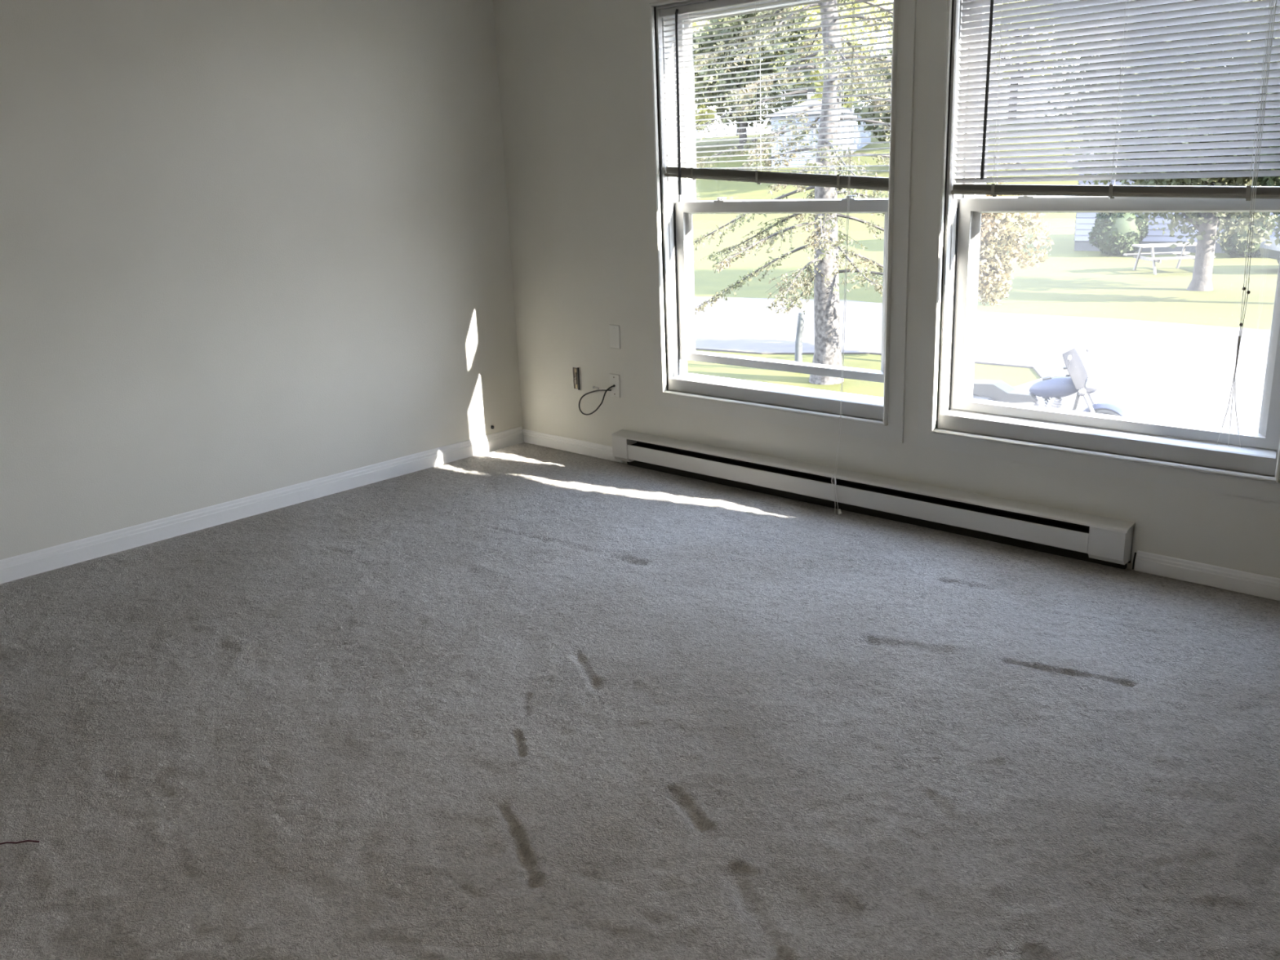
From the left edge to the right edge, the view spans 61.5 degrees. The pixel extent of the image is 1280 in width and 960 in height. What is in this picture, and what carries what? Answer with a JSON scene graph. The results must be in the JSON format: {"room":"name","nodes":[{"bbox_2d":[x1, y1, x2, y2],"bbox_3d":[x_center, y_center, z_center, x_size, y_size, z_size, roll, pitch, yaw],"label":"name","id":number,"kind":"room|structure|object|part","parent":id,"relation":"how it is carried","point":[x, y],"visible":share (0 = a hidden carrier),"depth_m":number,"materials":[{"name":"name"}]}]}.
{"room":"empty living room","nodes":[
{"label":"empty living room","id":0,"kind":"room"},
{"bbox_2d":[0,0,523,559],"bbox_3d":[-2.576,-0.766,3.697,0.160,2.420,5.400,12,22,42],"label":"wall","id":1,"kind":"structure","parent":0,"point":[247,247],"depth_m":4.50,"materials":[{"name":"paint"}]},
{"bbox_2d":[0,426,524,583],"bbox_3d":[-2.472,0.369,3.959,0.013,0.087,5.386,12,22,42],"label":"baseboard","id":2,"kind":"structure","parent":1,"relation":"attached to","point":[19,566],"depth_m":4.69,"materials":[{"name":"white paint"}]},
{"bbox_2d":[0,442,1279,959],"bbox_3d":[-0.276,0.898,1.993,6.000,0.031,5.400,12,22,42],"label":"floor","id":3,"kind":"structure","parent":0,"point":[523,700],"depth_m":2.74,"materials":[{"name":"carpet"}]},
{"bbox_2d":[0,840,39,844],"bbox_3d":[-1.391,0.811,2.405,0.092,0.008,0.005,-3,16,-3],"label":"thread","id":4,"kind":"object","parent":3,"relation":"on","point":[33,841],"visible":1,"depth_m":2.40,"materials":[{"name":"black fabric"}]},
{"bbox_2d":[1132,551,1136,569],"bbox_3d":[1.705,0.279,3.708,0.010,0.063,0.008,1,17,13],"label":"stub","id":5,"kind":"object","parent":3,"relation":"on","point":[1135,554],"visible":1,"depth_m":3.71,"materials":[{"name":"black rubber"}]},
{"bbox_2d":[493,0,1279,578],"bbox_3d":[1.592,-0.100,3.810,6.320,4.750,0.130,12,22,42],"label":"wall","id":6,"kind":"structure","parent":0,"point":[571,77],"depth_m":4.99,"materials":[{"name":"paint"}]},
{"bbox_2d":[522,429,623,462],"bbox_3d":[-0.363,-0.182,5.595,0.750,0.070,0.013,12,22,42],"label":"baseboard","id":7,"kind":"structure","parent":6,"relation":"attached to","point":[579,446],"depth_m":5.59,"materials":[{"name":"white paint"}]},
{"bbox_2d":[572,365,581,390],"bbox_3d":[-0.324,-0.515,5.447,0.055,0.120,0.013,12,22,42],"label":"electrical outlet","id":8,"kind":"object","parent":6,"relation":"attached to","point":[575,370],"visible":1,"depth_m":5.44,"materials":[{"name":"brown"}]},
{"bbox_2d":[573,372,577,384],"bbox_3d":[-0.327,-0.514,5.446,0.014,0.060,0.007,12,22,42],"label":"receptacle","id":9,"kind":"object","parent":8,"relation":"attached to","point":[575,373],"depth_m":5.44,"materials":[{"name":"beige plastic"}]},
{"bbox_2d":[608,324,620,348],"bbox_3d":[-0.122,-0.692,5.194,0.068,0.114,0.008,12,22,42],"label":"wall plate","id":10,"kind":"object","parent":6,"relation":"attached to","point":[615,338],"visible":1,"depth_m":5.19,"materials":[{"name":"white paint"}]},
{"bbox_2d":[608,373,620,397],"bbox_3d":[-0.126,-0.462,5.271,0.068,0.114,0.012,12,22,42],"label":"wall plate","id":11,"kind":"object","parent":6,"relation":"attached to","point":[614,379],"visible":1,"depth_m":5.27,"materials":[{"name":"white paint"}]},
{"bbox_2d":[578,385,613,415],"bbox_3d":[-0.222,-0.400,5.363,0.251,0.171,0.032,12,22,42],"label":"coaxial cable","id":12,"kind":"object","parent":11,"relation":"attached to","point":[593,387],"visible":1,"depth_m":5.34,"materials":[{"name":"black rubber"}]},
{"bbox_2d":[640,0,916,443],"bbox_3d":[0.567,-1.139,4.471,1.316,1.816,0.191,12,22,42],"label":"window","id":13,"kind":"structure","parent":6,"relation":"in","point":[670,231],"depth_m":4.63,"materials":[{"name":"white paint"}]},
{"bbox_3d":[0.567,-1.140,4.471,1.160,1.660,0.130,12,22,42],"label":"frame","id":14,"kind":"part","parent":13,"relation":"part of","materials":[{"name":"grey plastic"}]},
{"bbox_3d":[0.590,-1.533,4.400,1.128,0.843,0.030,12,22,42],"label":"sash","id":15,"kind":"part","parent":13,"relation":"part of","materials":[{"name":"grey plastic"}]},
{"bbox_2d":[659,0,893,514],"bbox_3d":[0.506,-0.922,4.456,1.128,2.038,0.150,12,22,42],"label":"window blind","id":16,"kind":"object","parent":13,"relation":"attached to","point":[731,174],"visible":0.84,"depth_m":4.31,"materials":[{"name":"grey plastic"}]},
{"bbox_3d":[0.223,-1.640,4.582,0.001,0.654,0.029,12,22,42],"label":"ladder cord","id":17,"kind":"part","parent":16,"relation":"part of","materials":[{"name":"white fabric"}]},
{"bbox_3d":[0.479,-1.571,4.353,0.001,0.679,0.029,12,22,42],"label":"ladder cord","id":18,"kind":"part","parent":16,"relation":"part of","materials":[{"name":"white fabric"}]},
{"bbox_3d":[0.534,-1.226,4.413,1.128,0.094,0.032,12,22,42],"label":"rail","id":19,"kind":"part","parent":16,"relation":"part of","materials":[{"name":"grey metal"}]},
{"bbox_3d":[0.768,-1.494,4.096,0.001,0.707,0.029,12,22,42],"label":"ladder cord","id":20,"kind":"part","parent":16,"relation":"part of","materials":[{"name":"white fabric"}]},
{"bbox_3d":[0.794,-0.845,4.175,0.050,2.019,0.114,12,22,42],"label":"lift cord","id":21,"kind":"part","parent":16,"relation":"part of","materials":[{"name":"white fabric"}]},
{"bbox_3d":[0.609,-0.377,4.703,1.140,0.064,0.160,12,22,42],"label":"sill","id":22,"kind":"part","parent":13,"relation":"part of","materials":[{"name":"grey plastic"}]},
{"bbox_3d":[0.596,-0.821,4.580,1.128,0.714,0.030,12,22,42],"label":"sash","id":23,"kind":"part","parent":13,"relation":"part of","materials":[{"name":"grey plastic"}]},
{"bbox_2d":[611,429,1135,568],"bbox_3d":[0.783,0.037,4.499,2.448,0.168,0.077,12,22,42],"label":"baseboard heater","id":24,"kind":"object","parent":6,"relation":"attached to","point":[1104,540],"visible":1,"depth_m":4.26,"materials":[{"name":"white metal"}]},
{"bbox_3d":[0.752,0.042,4.482,2.216,0.073,0.007,12,22,42],"label":"panel","id":25,"kind":"part","parent":24,"relation":"part of","materials":[{"name":"white metal"}]},
{"bbox_2d":[916,0,1279,502],"bbox_3d":[1.576,-0.916,3.556,1.316,1.816,0.191,12,22,42],"label":"window","id":26,"kind":"structure","parent":6,"relation":"in","point":[949,419],"depth_m":3.82,"materials":[{"name":"white paint"}]},
{"bbox_3d":[1.599,-1.310,3.485,1.128,0.843,0.030,12,22,42],"label":"sash","id":27,"kind":"part","parent":26,"relation":"part of","materials":[{"name":"grey plastic"}]},
{"bbox_3d":[1.618,-0.154,3.788,1.140,0.064,0.160,12,22,42],"label":"sill","id":28,"kind":"part","parent":26,"relation":"part of","materials":[{"name":"grey plastic"}]},
{"bbox_2d":[951,0,1279,448],"bbox_3d":[1.539,-0.931,3.511,1.128,1.577,0.053,12,22,42],"label":"window blind","id":29,"kind":"object","parent":26,"relation":"attached to","point":[1249,192],"visible":1,"depth_m":3.43,"materials":[{"name":"grey plastic"}]},
{"bbox_3d":[1.234,-1.374,3.679,0.001,0.742,0.029,12,22,42],"label":"ladder cord","id":30,"kind":"part","parent":29,"relation":"part of","materials":[{"name":"white fabric"}]},
{"bbox_3d":[1.546,-0.935,3.518,1.128,0.044,0.032,12,22,42],"label":"rail","id":31,"kind":"part","parent":29,"relation":"part of","materials":[{"name":"grey metal"}]},
{"bbox_3d":[1.531,-1.303,3.412,0.001,0.753,0.029,12,22,42],"label":"ladder cord","id":32,"kind":"part","parent":29,"relation":"part of","materials":[{"name":"white fabric"}]},
{"bbox_3d":[1.851,-0.854,3.229,0.072,1.560,0.034,12,22,42],"label":"lift cord","id":33,"kind":"part","parent":29,"relation":"part of","materials":[{"name":"white fabric"}]},
{"bbox_3d":[1.828,-1.232,3.144,0.001,0.764,0.029,12,22,42],"label":"ladder cord","id":34,"kind":"part","parent":29,"relation":"part of","materials":[{"name":"white fabric"}]},
{"bbox_3d":[1.606,-0.564,3.675,1.128,0.784,0.030,12,22,42],"label":"sash","id":35,"kind":"part","parent":26,"relation":"part of","materials":[{"name":"grey plastic"}]},
{"bbox_2d":[1134,550,1279,600],"bbox_3d":[2.732,0.503,2.790,2.785,0.070,0.013,12,22,42],"label":"baseboard","id":36,"kind":"structure","parent":6,"relation":"attached to","point":[1232,580],"depth_m":3.55,"materials":[{"name":"white paint"}]},
{"label":"outside","id":37,"kind":"structure","parent":0,"visible":0},
{"bbox_2d":[694,296,1271,432],"bbox_3d":[-4.470,-3.910,26.371,186.000,0.050,19.000,12,22,42],"label":"road","id":38,"kind":"structure","parent":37,"point":[1180,373],"depth_m":19.21,"materials":[{"name":"grey asphalt"}]},
{"bbox_2d":[972,345,1131,417],"bbox_3d":[4.680,-0.950,12.572,2.158,1.234,0.790,10,20,37],"label":"motorcycle","id":39,"kind":"object","parent":38,"relation":"on","point":[1050,391],"visible":0.41,"depth_m":12.32,"materials":[{"name":"grey metal"}]},
{"bbox_3d":[4.345,-1.050,12.814,0.837,0.216,0.270,10,20,37],"label":"seat","id":40,"kind":"part","parent":39,"relation":"part of","materials":[{"name":"black leather"}]},
{"bbox_3d":[4.805,-1.070,12.431,0.599,0.277,0.266,10,20,37],"label":"fuel tank","id":41,"kind":"part","parent":39,"relation":"part of","materials":[{"name":"blue metal"}]},
{"bbox_2d":[1066,355,1071,371],"bbox_3d":[4.772,-1.294,11.951,0.044,0.200,0.135,5,18,23],"label":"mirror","id":42,"kind":"object","parent":39,"relation":"attached to","point":[1069,357],"depth_m":11.90,"materials":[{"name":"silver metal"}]},
{"bbox_3d":[4.583,-0.900,12.668,1.201,0.644,0.040,10,20,37],"label":"frame","id":43,"kind":"part","parent":39,"relation":"part of","materials":[{"name":"grey metal"}]},
{"bbox_2d":[1078,388,1086,395],"bbox_3d":[4.955,-0.984,12.048,0.090,0.090,0.094,10,20,37],"label":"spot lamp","id":44,"kind":"object","parent":39,"relation":"attached to","point":[1082,392],"depth_m":12.02,"materials":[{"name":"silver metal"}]},
{"bbox_2d":[1082,345,1090,362],"bbox_3d":[5.173,-1.452,12.441,0.135,0.200,0.044,-14,20,-35],"label":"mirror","id":45,"kind":"object","parent":39,"relation":"attached to","point":[1088,348],"depth_m":12.42,"materials":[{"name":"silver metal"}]},
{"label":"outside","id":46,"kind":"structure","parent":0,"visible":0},
{"bbox_2d":[687,115,1279,397],"bbox_3d":[35.488,-21.732,70.633,180.000,6.500,148.840,12,22,42],"label":"ground","id":47,"kind":"structure","parent":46,"point":[1071,282],"depth_m":30.45,"materials":[{"name":"green plant"}]},
{"bbox_2d":[693,88,718,133],"bbox_3d":[1.308,-36.184,100.540,9.751,11.331,12.355,12,22,42],"label":"tree","id":48,"kind":"object","parent":47,"relation":"on","point":[703,111],"visible":0.02,"depth_m":101.60,"materials":[{"name":"green plant"}]},
{"bbox_2d":[691,5,812,135],"bbox_3d":[10.196,-46.744,113.081,17.291,20.158,16.535,12,22,42],"label":"tree","id":49,"kind":"object","parent":47,"relation":"on","point":[700,23],"visible":0.02,"depth_m":110.45,"materials":[{"name":"green plant"}]},
{"bbox_2d":[692,6,821,149],"bbox_3d":[9.278,-36.445,95.219,15.010,13.807,12.643,12,22,42],"label":"tree","id":50,"kind":"object","parent":47,"relation":"on","point":[802,13],"visible":0.36,"depth_m":93.17,"materials":[{"name":"green plant"}]},
{"bbox_2d":[728,4,859,98],"bbox_3d":[15.285,-42.783,102.768,15.498,18.339,13.394,12,22,42],"label":"tree","id":51,"kind":"object","parent":47,"relation":"on","point":[813,11],"visible":0.02,"depth_m":103.40,"materials":[{"name":"green plant"}]},
{"bbox_2d":[794,311,804,362],"bbox_3d":[2.690,-2.303,18.113,0.174,1.051,0.132,-3,16,-1],"label":"wooden post","id":52,"kind":"object","parent":47,"relation":"on","point":[800,326],"visible":0.94,"depth_m":18.04,"materials":[{"name":"white wood"}]},
{"bbox_2d":[764,100,871,166],"bbox_3d":[13.990,-27.713,85.916,7.985,5.200,7.905,4,17,21],"label":"building","id":53,"kind":"structure","parent":47,"relation":"on","point":[793,163],"depth_m":83.51,"materials":[{"name":"grey"}]},
{"bbox_2d":[764,0,893,107],"bbox_3d":[18.499,-39.635,95.632,14.821,16.601,16.074,12,22,42],"label":"tree","id":54,"kind":"object","parent":47,"relation":"on","point":[877,2],"visible":0.17,"depth_m":94.26,"materials":[{"name":"green plant"}]},
{"bbox_2d":[693,0,1028,385],"bbox_3d":[2.821,-6.890,15.769,5.339,11.101,4.985,12,22,42],"label":"conifer tree","id":55,"kind":"object","parent":47,"relation":"on","point":[824,276],"visible":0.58,"depth_m":16.12,"materials":[{"name":"green plant"}]},
{"bbox_2d":[852,48,992,143],"bbox_3d":[18.624,-25.308,72.509,9.052,8.482,8.651,12,22,42],"label":"tree","id":56,"kind":"object","parent":47,"relation":"on","point":[890,51],"visible":0.08,"depth_m":73.11,"materials":[{"name":"green plant"}]},
{"bbox_2d":[977,182,1053,306],"bbox_3d":[5.815,-3.438,17.992,1.971,3.065,1.597,-12,19,-30],"label":"ornamental tree","id":57,"kind":"object","parent":47,"relation":"on","point":[994,266],"visible":0.6,"depth_m":17.74,"materials":[{"name":"green plant"}]},
{"bbox_2d":[991,0,1082,118],"bbox_3d":[29.626,-37.556,84.225,15.753,18.311,15.673,12,22,42],"label":"tree","id":58,"kind":"object","parent":47,"relation":"on","point":[1026,0],"visible":0.03,"depth_m":84.77,"materials":[{"name":"green plant"}]},
{"bbox_2d":[1088,213,1149,255],"bbox_3d":[15.895,-8.322,35.789,1.815,1.716,1.834,12,22,42],"label":"round bush","id":59,"kind":"object","parent":47,"relation":"on","point":[1113,236],"visible":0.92,"depth_m":35.31,"materials":[{"name":"green plant"}]},
{"bbox_2d":[1053,0,1222,51],"bbox_3d":[37.108,-34.541,76.859,15.988,16.561,14.082,12,22,42],"label":"tree","id":60,"kind":"object","parent":47,"relation":"on","point":[1074,1],"visible":0.02,"depth_m":77.65,"materials":[{"name":"green plant"}]},
{"bbox_2d":[1044,0,1279,291],"bbox_3d":[13.664,-9.172,25.507,8.040,9.308,7.860,0,16,8],"label":"shade tree","id":61,"kind":"object","parent":47,"relation":"on","point":[1206,224],"visible":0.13,"depth_m":25.50,"materials":[{"name":"green plant"}]},
{"bbox_2d":[1123,242,1215,274],"bbox_3d":[15.037,-6.329,30.623,1.800,0.760,1.760,-2,16,2],"label":"picnic table","id":62,"kind":"object","parent":47,"relation":"on","point":[1181,255],"visible":0.76,"depth_m":30.59,"materials":[{"name":"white wood"}]},
{"bbox_3d":[14.427,-6.433,31.140,0.040,0.720,0.460,-2,16,2],"label":"leg","id":63,"kind":"part","parent":62,"relation":"part of","materials":[{"name":"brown wood"}]},
{"bbox_3d":[14.409,-6.149,30.161,0.040,0.720,0.460,-2,16,2],"label":"leg","id":64,"kind":"part","parent":62,"relation":"part of","materials":[{"name":"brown wood"}]},
{"bbox_3d":[15.665,-6.474,31.107,0.040,0.720,0.460,-2,16,2],"label":"leg","id":65,"kind":"part","parent":62,"relation":"part of","materials":[{"name":"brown wood"}]},
{"bbox_2d":[1065,146,1279,253],"bbox_3d":[24.995,-10.010,35.112,18.928,4.750,9.400,11,21,39],"label":"house","id":66,"kind":"structure","parent":47,"relation":"on","point":[1084,222],"depth_m":36.54,"materials":[{"name":"grey"}]},
{"bbox_2d":[1218,212,1276,257],"bbox_3d":[19.032,-7.692,33.590,1.540,1.748,1.589,12,22,42],"label":"round bush","id":67,"kind":"object","parent":47,"relation":"on","point":[1230,243],"visible":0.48,"depth_m":33.36,"materials":[{"name":"green plant"}]},
{"bbox_2d":[1252,99,1279,244],"bbox_3d":[14.633,-7.003,22.164,3.313,6.915,3.539,-1,16,6],"label":"tree","id":68,"kind":"object","parent":47,"relation":"on","point":[1264,180],"visible":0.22,"depth_m":23.30,"materials":[{"name":"green plant"}]},
{"bbox_2d":[1259,232,1279,264],"bbox_3d":[19.410,-6.395,29.044,4.330,1.420,1.800,0,16,9],"label":"parked car","id":69,"kind":"object","parent":47,"relation":"on","point":[1273,251],"visible":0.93,"depth_m":29.57,"materials":[{"name":"white paint"}]}
]}

